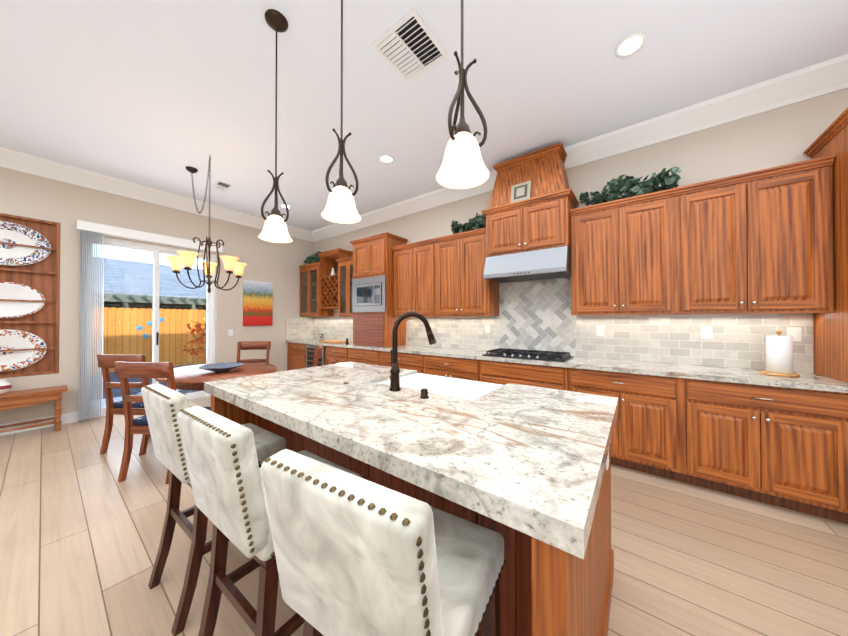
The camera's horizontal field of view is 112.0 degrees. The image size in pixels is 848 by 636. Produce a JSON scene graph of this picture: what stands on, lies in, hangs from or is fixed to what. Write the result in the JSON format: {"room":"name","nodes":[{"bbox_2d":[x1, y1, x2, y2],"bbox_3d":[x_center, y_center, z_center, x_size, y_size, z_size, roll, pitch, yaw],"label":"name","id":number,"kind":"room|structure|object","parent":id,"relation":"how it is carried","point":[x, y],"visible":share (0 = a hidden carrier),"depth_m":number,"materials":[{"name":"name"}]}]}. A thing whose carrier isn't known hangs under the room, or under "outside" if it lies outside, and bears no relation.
{"room":"dining room and kitchen","nodes":[
{"label":"dining room and kitchen","id":0,"kind":"room"},
{"bbox_2d":[0,167,313,423],"bbox_3d":[-4.845,-0.287,3.575,0.200,3.300,7.500,0,-1,37],"label":"wall","id":1,"kind":"structure","parent":0,"point":[66,206],"depth_m":4.26,"materials":[{"name":"beige paint"}]},
{"bbox_2d":[0,213,59,377],"bbox_3d":[-4.919,-0.259,3.362,0.074,1.912,0.782,0,-1,37],"label":"plate rack","id":2,"kind":"object","parent":1,"relation":"attached to","point":[29,289],"visible":1,"depth_m":3.49,"materials":[{"name":"brown wood"}]},
{"bbox_2d":[0,412,77,435],"bbox_3d":[-4.756,1.297,3.496,0.022,0.130,7.500,0,-1,37],"label":"baseboard","id":3,"kind":"structure","parent":1,"relation":"attached to","point":[67,418],"depth_m":3.53,"materials":[{"name":"white paint"}]},
{"bbox_2d":[78,233,215,420],"bbox_3d":[-4.168,0.121,4.452,0.105,2.497,1.534,0,-1,37],"label":"door","id":4,"kind":"structure","parent":1,"relation":"in","point":[156,250],"depth_m":4.44,"materials":[{"name":"white plastic"}]},
{"bbox_2d":[76,220,222,420],"bbox_3d":[-4.046,0.036,4.373,0.108,2.605,1.620,0,-1,37],"label":"vertical blinds","id":5,"kind":"object","parent":1,"relation":"attached to","point":[91,229],"visible":1,"depth_m":3.84,"materials":[{"name":"white"}]},
{"bbox_2d":[0,147,311,241],"bbox_3d":[-4.759,-1.846,3.410,0.150,0.184,7.320,0,-1,37],"label":"crown molding","id":6,"kind":"structure","parent":1,"relation":"attached to","point":[9,159],"depth_m":4.04,"materials":[{"name":"white"}]},
{"bbox_2d":[228,329,232,335],"bbox_3d":[-3.500,0.265,5.184,0.010,0.120,0.075,0,-1,37],"label":"light switch","id":7,"kind":"object","parent":1,"relation":"attached to","point":[230,332],"visible":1,"depth_m":5.18,"materials":[{"name":"white plastic"}]},
{"bbox_2d":[243,280,272,325],"bbox_3d":[-3.213,-0.282,5.551,0.032,0.860,0.524,0,-1,37],"label":"framed picture","id":8,"kind":"object","parent":1,"relation":"attached to","point":[257,303],"visible":1,"depth_m":5.52},
{"bbox_2d":[388,374,419,381],"bbox_3d":[-0.209,0.582,2.143,0.022,0.256,0.562,0,-1,37],"label":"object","id":9,"kind":"structure","parent":0,"relation":"attached to","point":[405,375],"depth_m":2.26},
{"bbox_2d":[0,397,847,635],"bbox_3d":[-0.767,1.399,0.500,10.400,0.120,7.900,0,-1,37],"label":"floor","id":10,"kind":"structure","parent":0,"point":[81,527],"depth_m":1.62,"materials":[{"name":"brown wood"}]},
{"bbox_2d":[0,385,67,432],"bbox_3d":[-4.820,1.109,3.114,0.330,0.500,1.170,0,-1,37],"label":"bench","id":11,"kind":"object","parent":10,"relation":"on","point":[16,399],"visible":1,"depth_m":3.34,"materials":[{"name":"brown wood"}]},
{"bbox_2d":[0,379,11,394],"bbox_3d":[-4.775,0.779,3.227,0.150,0.160,0.150,0,-1,37],"label":"vase","id":12,"kind":"object","parent":11,"relation":"on","point":[5,386],"visible":1,"depth_m":3.22,"materials":[{"name":"white ceramic"}]},
{"bbox_2d":[97,354,185,455],"bbox_3d":[-2.991,0.861,3.061,0.476,0.995,0.548,0,0,4],"label":"dining chair","id":13,"kind":"object","parent":10,"relation":"on","point":[105,363],"visible":0.6,"depth_m":2.87,"materials":[{"name":"brown wood"}]},
{"bbox_2d":[114,361,210,483],"bbox_3d":[-2.285,0.858,2.568,0.476,0.995,0.548,0,0,4],"label":"dining chair","id":14,"kind":"object","parent":10,"relation":"on","point":[124,371],"visible":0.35,"depth_m":2.37,"materials":[{"name":"brown wood"}]},
{"bbox_2d":[141,383,285,635],"bbox_3d":[-1.089,0.841,1.514,0.451,1.012,0.522,0,-1,35],"label":"stool","id":15,"kind":"object","parent":10,"relation":"on","point":[164,405],"visible":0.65,"depth_m":1.30,"materials":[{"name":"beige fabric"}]},
{"bbox_2d":[154,362,276,399],"bbox_3d":[-2.385,0.980,3.344,1.440,0.742,1.120,0,-1,37],"label":"dining table","id":16,"kind":"object","parent":10,"relation":"on","point":[192,377],"visible":0.38,"depth_m":3.07,"materials":[{"name":"brown wood"}]},
{"bbox_2d":[197,362,244,371],"bbox_3d":[-2.301,0.572,3.259,0.450,0.070,0.450,0,-1,37],"label":"bowl","id":17,"kind":"object","parent":16,"relation":"on","point":[221,367],"visible":1,"depth_m":3.29,"materials":[{"name":"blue ceramic"}]},
{"bbox_2d":[237,341,270,363],"bbox_3d":[-2.659,0.871,4.341,0.476,0.995,0.548,0,0,-12],"label":"dining chair","id":18,"kind":"object","parent":10,"relation":"on","point":[254,345],"visible":0.42,"depth_m":4.56,"materials":[{"name":"brown wood"}]},
{"bbox_2d":[177,405,362,635],"bbox_3d":[-0.577,0.838,1.130,0.451,1.012,0.522,0,-1,35],"label":"stool","id":19,"kind":"object","parent":10,"relation":"on","point":[226,478],"visible":0.58,"depth_m":0.91,"materials":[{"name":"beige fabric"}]},
{"bbox_2d":[287,343,305,370],"bbox_3d":[-2.412,0.944,6.031,0.723,0.876,0.628,0,-1,37],"label":"base cabinet","id":20,"kind":"object","parent":10,"relation":"on","point":[296,353],"depth_m":5.78,"materials":[{"name":"brown wood"}]},
{"bbox_2d":[306,343,325,367],"bbox_3d":[-1.873,0.941,5.626,0.780,0.876,0.628,0,-1,37],"label":"wine cooler","id":21,"kind":"object","parent":10,"relation":"on","point":[310,347],"depth_m":5.40,"materials":[{"name":"black glass"}]},
{"bbox_2d":[312,345,322,366],"bbox_3d":[-1.578,0.866,3.630,0.548,0.995,0.476,0,0,-23],"label":"dining chair","id":22,"kind":"object","parent":10,"relation":"on","point":[318,352],"visible":0.25,"depth_m":3.52,"materials":[{"name":"brown wood"}]},
{"bbox_2d":[326,347,345,364],"bbox_3d":[-1.364,0.938,5.244,0.647,0.876,0.628,0,-1,37],"label":"base cabinet","id":23,"kind":"object","parent":10,"relation":"on","point":[334,355],"depth_m":5.01,"materials":[{"name":"brown wood"}]},
{"bbox_2d":[346,347,377,364],"bbox_3d":[-0.803,0.935,4.823,0.755,0.876,0.628,0,-1,37],"label":"base cabinet","id":24,"kind":"object","parent":10,"relation":"on","point":[367,355],"depth_m":4.58,"materials":[{"name":"brown wood"}]},
{"bbox_2d":[261,449,505,635],"bbox_3d":[-0.068,0.835,0.779,0.451,1.012,0.522,0,-1,31],"label":"stool","id":25,"kind":"object","parent":10,"relation":"on","point":[355,555],"visible":1,"depth_m":0.58,"materials":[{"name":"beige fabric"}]},
{"bbox_2d":[378,351,421,372],"bbox_3d":[-0.165,0.931,4.344,0.840,0.876,0.628,0,-1,37],"label":"base cabinet","id":26,"kind":"object","parent":10,"relation":"on","point":[411,360],"depth_m":4.05,"materials":[{"name":"brown wood"}]},
{"bbox_2d":[211,378,613,635],"bbox_3d":[-0.198,0.919,1.734,2.182,0.860,1.190,0,-1,37],"label":"kitchen island","id":27,"kind":"object","parent":10,"relation":"on","point":[543,591],"depth_m":0.98,"materials":[{"name":"brown wood"}]},
{"bbox_2d":[204,362,415,417],"bbox_3d":[-0.763,0.462,2.136,0.850,0.060,1.209,0,-1,37],"label":"island countertop","id":28,"kind":"structure","parent":27,"relation":"on","point":[252,393],"depth_m":1.91,"materials":[{"name":"white stone"}]},
{"bbox_2d":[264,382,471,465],"bbox_3d":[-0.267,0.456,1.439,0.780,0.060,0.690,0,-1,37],"label":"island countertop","id":29,"kind":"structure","parent":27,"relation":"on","point":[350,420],"depth_m":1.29,"materials":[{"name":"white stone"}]},
{"bbox_2d":[389,312,436,390],"bbox_3d":[-0.082,0.195,1.752,0.233,0.465,0.259,0,-1,37],"label":"faucet","id":30,"kind":"object","parent":29,"relation":"on","point":[394,377],"visible":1,"depth_m":1.70,"materials":[{"name":"brown metal"}]},
{"bbox_2d":[420,388,428,398],"bbox_3d":[0.002,0.403,1.532,0.047,0.046,0.047,0,0,25],"label":"switch","id":31,"kind":"object","parent":29,"relation":"on","point":[424,393],"depth_m":1.52,"materials":[{"name":"brown metal"}]},
{"bbox_2d":[372,383,618,561],"bbox_3d":[0.441,0.455,1.232,0.600,0.060,1.209,0,-1,37],"label":"island countertop","id":32,"kind":"structure","parent":27,"relation":"on","point":[532,461],"depth_m":0.88,"materials":[{"name":"white stone"}]},
{"bbox_2d":[422,355,477,380],"bbox_3d":[0.500,0.927,3.844,0.825,0.876,0.628,0,-1,37],"label":"base cabinet","id":33,"kind":"object","parent":10,"relation":"on","point":[453,366],"depth_m":3.59,"materials":[{"name":"brown wood"}]},
{"bbox_2d":[478,359,569,390],"bbox_3d":[1.204,0.923,3.316,0.935,0.876,0.628,0,-1,37],"label":"base cabinet","id":34,"kind":"object","parent":10,"relation":"on","point":[496,371],"depth_m":3.04,"materials":[{"name":"brown wood"}]},
{"bbox_2d":[570,367,685,482],"bbox_3d":[1.912,0.919,2.784,0.835,0.876,0.628,0,-1,37],"label":"base cabinet","id":35,"kind":"object","parent":10,"relation":"on","point":[649,435],"depth_m":2.44,"materials":[{"name":"brown wood"}]},
{"bbox_2d":[686,375,847,523],"bbox_3d":[2.581,0.915,2.281,0.840,0.876,0.628,0,-1,37],"label":"base cabinet","id":36,"kind":"object","parent":10,"relation":"on","point":[758,436],"depth_m":2.01,"materials":[{"name":"brown wood"}]},
{"bbox_2d":[286,339,847,390],"bbox_3d":[0.105,0.472,4.139,7.024,0.040,0.636,0,-1,37],"label":"countertop","id":37,"kind":"structure","parent":36,"relation":"on","point":[744,375],"depth_m":2.54,"materials":[{"name":"white stone"}]},
{"bbox_2d":[320,340,348,342],"bbox_3d":[-1.708,0.448,5.466,0.500,0.027,0.300,0,-1,37],"label":"cutting board","id":38,"kind":"object","parent":37,"relation":"on","point":[334,341],"visible":1,"depth_m":5.35,"materials":[{"name":"brown wood"}]},
{"bbox_2d":[350,232,407,346],"bbox_3d":[-0.789,-0.435,4.881,0.894,1.781,0.534,0,-1,37],"label":"tall cabinet","id":39,"kind":"object","parent":37,"relation":"on","point":[374,319],"visible":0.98,"depth_m":4.65,"materials":[{"name":"brown wood"}]},
{"bbox_2d":[482,348,573,361],"bbox_3d":[1.194,0.416,3.318,0.890,0.058,0.500,0,-1,37],"label":"cooktop","id":40,"kind":"object","parent":37,"relation":"in","point":[556,356],"visible":1,"depth_m":3.19,"materials":[{"name":"grey metal"}]},
{"bbox_2d":[760,330,799,376],"bbox_3d":[2.728,0.264,2.199,0.190,0.344,0.190,0,-1,37],"label":"paper towel","id":41,"kind":"object","parent":37,"relation":"on","point":[779,354],"visible":1,"depth_m":2.16,"materials":[{"name":"white paper"}]},
{"bbox_2d":[804,107,847,382],"bbox_3d":[3.197,0.000,1.764,0.849,2.698,0.727,0,-1,37],"label":"tall cabinet","id":42,"kind":"object","parent":10,"relation":"on","point":[830,345],"visible":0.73,"depth_m":2.00,"materials":[{"name":"brown wood"}]},
{"bbox_2d":[0,0,847,230],"bbox_3d":[-0.767,-2.021,0.526,10.400,0.120,7.900,0,-1,37],"label":"ceiling","id":43,"kind":"structure","parent":0,"point":[159,94],"depth_m":2.35,"materials":[{"name":"white paint"}]},
{"bbox_2d":[166,156,246,292],"bbox_3d":[-2.621,-1.116,3.483,1.023,1.646,0.759,0,-1,37],"label":"chandelier","id":44,"kind":"object","parent":43,"relation":"hanging from","point":[185,259],"visible":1,"depth_m":3.33,"materials":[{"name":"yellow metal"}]},
{"bbox_2d":[209,180,233,191],"bbox_3d":[-2.959,-1.923,4.185,0.360,0.017,0.200,0,-1,37],"label":"ceiling vent","id":45,"kind":"object","parent":43,"relation":"in","point":[220,185],"visible":0.96,"depth_m":4.17,"materials":[{"name":"white plastic"}]},
{"bbox_2d":[258,9,291,242],"bbox_3d":[-0.966,-1.232,1.870,0.198,1.434,0.198,0,-1,37],"label":"pendant light","id":46,"kind":"object","parent":43,"relation":"hanging from","point":[275,228],"visible":1,"depth_m":1.85,"materials":[{"name":"white glass"}]},
{"bbox_2d":[279,204,291,208],"bbox_3d":[-2.386,-1.922,4.930,0.190,0.008,0.190,0,-1,37],"label":"recessed light","id":47,"kind":"object","parent":43,"relation":"in","point":[283,206],"visible":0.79,"depth_m":4.93,"materials":[{"name":"white"}]},
{"bbox_2d":[321,0,360,223],"bbox_3d":[-0.424,-1.235,1.476,0.198,1.434,0.198,0,-1,37],"label":"pendant light","id":48,"kind":"object","parent":43,"relation":"hanging from","point":[340,207],"visible":1,"depth_m":1.46,"materials":[{"name":"white glass"}]},
{"bbox_2d":[378,154,393,163],"bbox_3d":[-0.459,-1.933,3.483,0.190,0.008,0.190,0,-1,37],"label":"recessed light","id":49,"kind":"object","parent":43,"relation":"in","point":[386,158],"visible":1,"depth_m":3.47,"materials":[{"name":"white"}]},
{"bbox_2d":[370,8,447,82],"bbox_3d":[-0.102,-1.939,2.077,0.400,0.017,0.400,0,-1,37],"label":"ceiling vent","id":50,"kind":"object","parent":43,"relation":"in","point":[407,47],"visible":1,"depth_m":2.05,"materials":[{"name":"white plastic"}]},
{"bbox_2d":[436,0,489,188],"bbox_3d":[0.141,-1.238,1.063,0.198,1.434,0.198,0,-1,37],"label":"pendant light","id":51,"kind":"object","parent":43,"relation":"hanging from","point":[463,166],"visible":1,"depth_m":1.05,"materials":[{"name":"white glass"}]},
{"bbox_2d":[614,32,646,57],"bbox_3d":[1.474,-1.944,2.044,0.190,0.008,0.190,0,-1,37],"label":"recessed light","id":52,"kind":"object","parent":43,"relation":"in","point":[631,44],"visible":1,"depth_m":2.04,"materials":[{"name":"white"}]},
{"bbox_2d":[420,374,499,385],"bbox_3d":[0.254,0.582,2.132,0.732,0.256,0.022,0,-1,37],"label":"sink","id":53,"kind":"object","parent":0,"relation":"attached to","point":[442,379],"depth_m":2.12,"materials":[{"name":"white ceramic"}]},
{"bbox_2d":[314,88,847,372],"bbox_3d":[1.545,-0.287,3.591,10.400,3.300,0.200,0,-1,37],"label":"wall","id":54,"kind":"structure","parent":0,"point":[788,134],"depth_m":2.70,"materials":[{"name":"beige paint"}]},
{"bbox_2d":[318,264,352,307],"bbox_3d":[-1.785,-0.609,5.757,0.615,0.816,0.300,0,-1,37],"label":"upper cabinet","id":55,"kind":"object","parent":54,"relation":"attached to","point":[326,285],"depth_m":5.58,"materials":[{"name":"brown wood"}]},
{"bbox_2d":[304,251,320,263],"bbox_3d":[-2.325,-1.259,6.156,0.606,0.262,0.263,0,-1,37],"label":"ivy","id":56,"kind":"object","parent":55,"relation":"on","point":[313,258],"visible":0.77,"depth_m":6.09,"materials":[{"name":"green plant"}]},
{"bbox_2d":[391,238,434,316],"bbox_3d":[-0.071,-0.571,4.461,0.825,1.080,0.346,0,-1,37],"label":"upper cabinet","id":57,"kind":"object","parent":54,"relation":"attached to","point":[413,263],"depth_m":4.30,"materials":[{"name":"brown wood"}]},
{"bbox_2d":[435,230,498,316],"bbox_3d":[0.585,-0.574,3.968,0.815,1.080,0.346,0,-1,37],"label":"upper cabinet","id":58,"kind":"object","parent":54,"relation":"attached to","point":[461,289],"depth_m":3.80,"materials":[{"name":"brown wood"}]},
{"bbox_2d":[450,213,485,233],"bbox_3d":[0.653,-1.260,3.929,0.531,0.250,0.286,0,-1,37],"label":"ivy","id":59,"kind":"object","parent":58,"relation":"on","point":[477,222],"visible":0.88,"depth_m":3.83,"materials":[{"name":"green plant"}]},
{"bbox_2d":[481,142,578,282],"bbox_3d":[1.231,-1.173,3.380,0.994,1.407,0.518,0,-1,37],"label":"range hood","id":60,"kind":"object","parent":54,"relation":"attached to","point":[532,204],"visible":0.96,"depth_m":3.20,"materials":[{"name":"brown wood"}]},
{"bbox_2d":[286,278,812,372],"bbox_3d":[0.105,-0.007,4.144,7.025,0.916,0.637,0,-1,37],"label":"backsplash","id":61,"kind":"structure","parent":54,"relation":"attached to","point":[535,315],"depth_m":3.21,"materials":[{"name":"white tile"}]},
{"bbox_2d":[485,324,489,332],"bbox_3d":[0.874,0.145,3.944,0.075,0.115,0.008,0,-1,37],"label":"electrical outlet","id":62,"kind":"object","parent":61,"relation":"attached to","point":[487,328],"visible":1,"depth_m":3.94,"materials":[{"name":"white plastic"}]},
{"bbox_2d":[596,325,603,335],"bbox_3d":[1.938,0.139,3.145,0.075,0.115,0.008,0,-1,37],"label":"light switch","id":63,"kind":"object","parent":61,"relation":"attached to","point":[599,330],"visible":1,"depth_m":3.14,"materials":[{"name":"white plastic"}]},
{"bbox_2d":[701,326,712,338],"bbox_3d":[2.609,0.136,2.641,0.075,0.115,0.008,0,-1,37],"label":"electrical outlet","id":64,"kind":"object","parent":61,"relation":"attached to","point":[706,332],"visible":1,"depth_m":2.64,"materials":[{"name":"white plastic"}]},
{"bbox_2d":[786,327,800,341],"bbox_3d":[3.017,0.133,2.334,0.075,0.115,0.008,0,-1,37],"label":"electrical outlet","id":65,"kind":"object","parent":61,"relation":"attached to","point":[795,332],"visible":0.86,"depth_m":2.33,"materials":[{"name":"white plastic"}]},
{"bbox_2d":[312,54,847,241],"bbox_3d":[1.440,-1.845,3.463,10.000,0.184,0.150,0,-1,37],"label":"crown molding","id":66,"kind":"structure","parent":54,"relation":"attached to","point":[817,80],"depth_m":2.72,"materials":[{"name":"white"}]},
{"bbox_2d":[570,187,678,313],"bbox_3d":[1.992,-0.582,2.911,0.845,1.080,0.346,0,-1,37],"label":"upper cabinet","id":67,"kind":"object","parent":54,"relation":"attached to","point":[625,252],"depth_m":2.74,"materials":[{"name":"brown wood"}]},
{"bbox_2d":[679,154,834,313],"bbox_3d":[2.664,-0.586,2.407,0.835,1.080,0.346,0,-1,37],"label":"upper cabinet","id":68,"kind":"object","parent":54,"relation":"attached to","point":[757,241],"depth_m":2.23,"materials":[{"name":"brown wood"}]},
{"bbox_2d":[579,167,680,205],"bbox_3d":[2.040,-1.275,2.890,0.830,0.266,0.299,0,-1,37],"label":"ivy","id":69,"kind":"object","parent":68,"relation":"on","point":[629,186],"visible":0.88,"depth_m":2.79,"materials":[{"name":"green plant"}]},
{"label":"outside","id":70,"kind":"structure","parent":0,"visible":0},
{"bbox_2d":[90,363,205,409],"bbox_3d":[-9.993,1.529,8.365,13.799,0.180,18.000,0,-1,37],"label":"patio","id":71,"kind":"structure","parent":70,"point":[116,393],"depth_m":5.68,"materials":[{"name":"white"}]},
{"bbox_2d":[91,256,206,311],"bbox_3d":[-11.532,-0.467,9.536,7.150,3.870,22.000,0,-1,37],"label":"sky","id":72,"kind":"structure","parent":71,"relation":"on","point":[143,275],"depth_m":9.75,"materials":[{"name":"grey"}]},
{"bbox_2d":[92,307,205,373],"bbox_3d":[-8.607,0.582,7.365,0.070,1.740,18.054,0,-1,37],"label":"fence","id":73,"kind":"object","parent":71,"relation":"on","point":[175,339],"depth_m":8.26,"materials":[{"name":"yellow wood"}]},
{"bbox_2d":[182,321,205,358],"bbox_3d":[-4.460,0.721,6.152,1.109,1.451,1.148,0,-1,37],"label":"tree","id":74,"kind":"object","parent":71,"relation":"on","point":[192,351],"depth_m":5.89,"materials":[{"name":"brown plant"}]}
]}

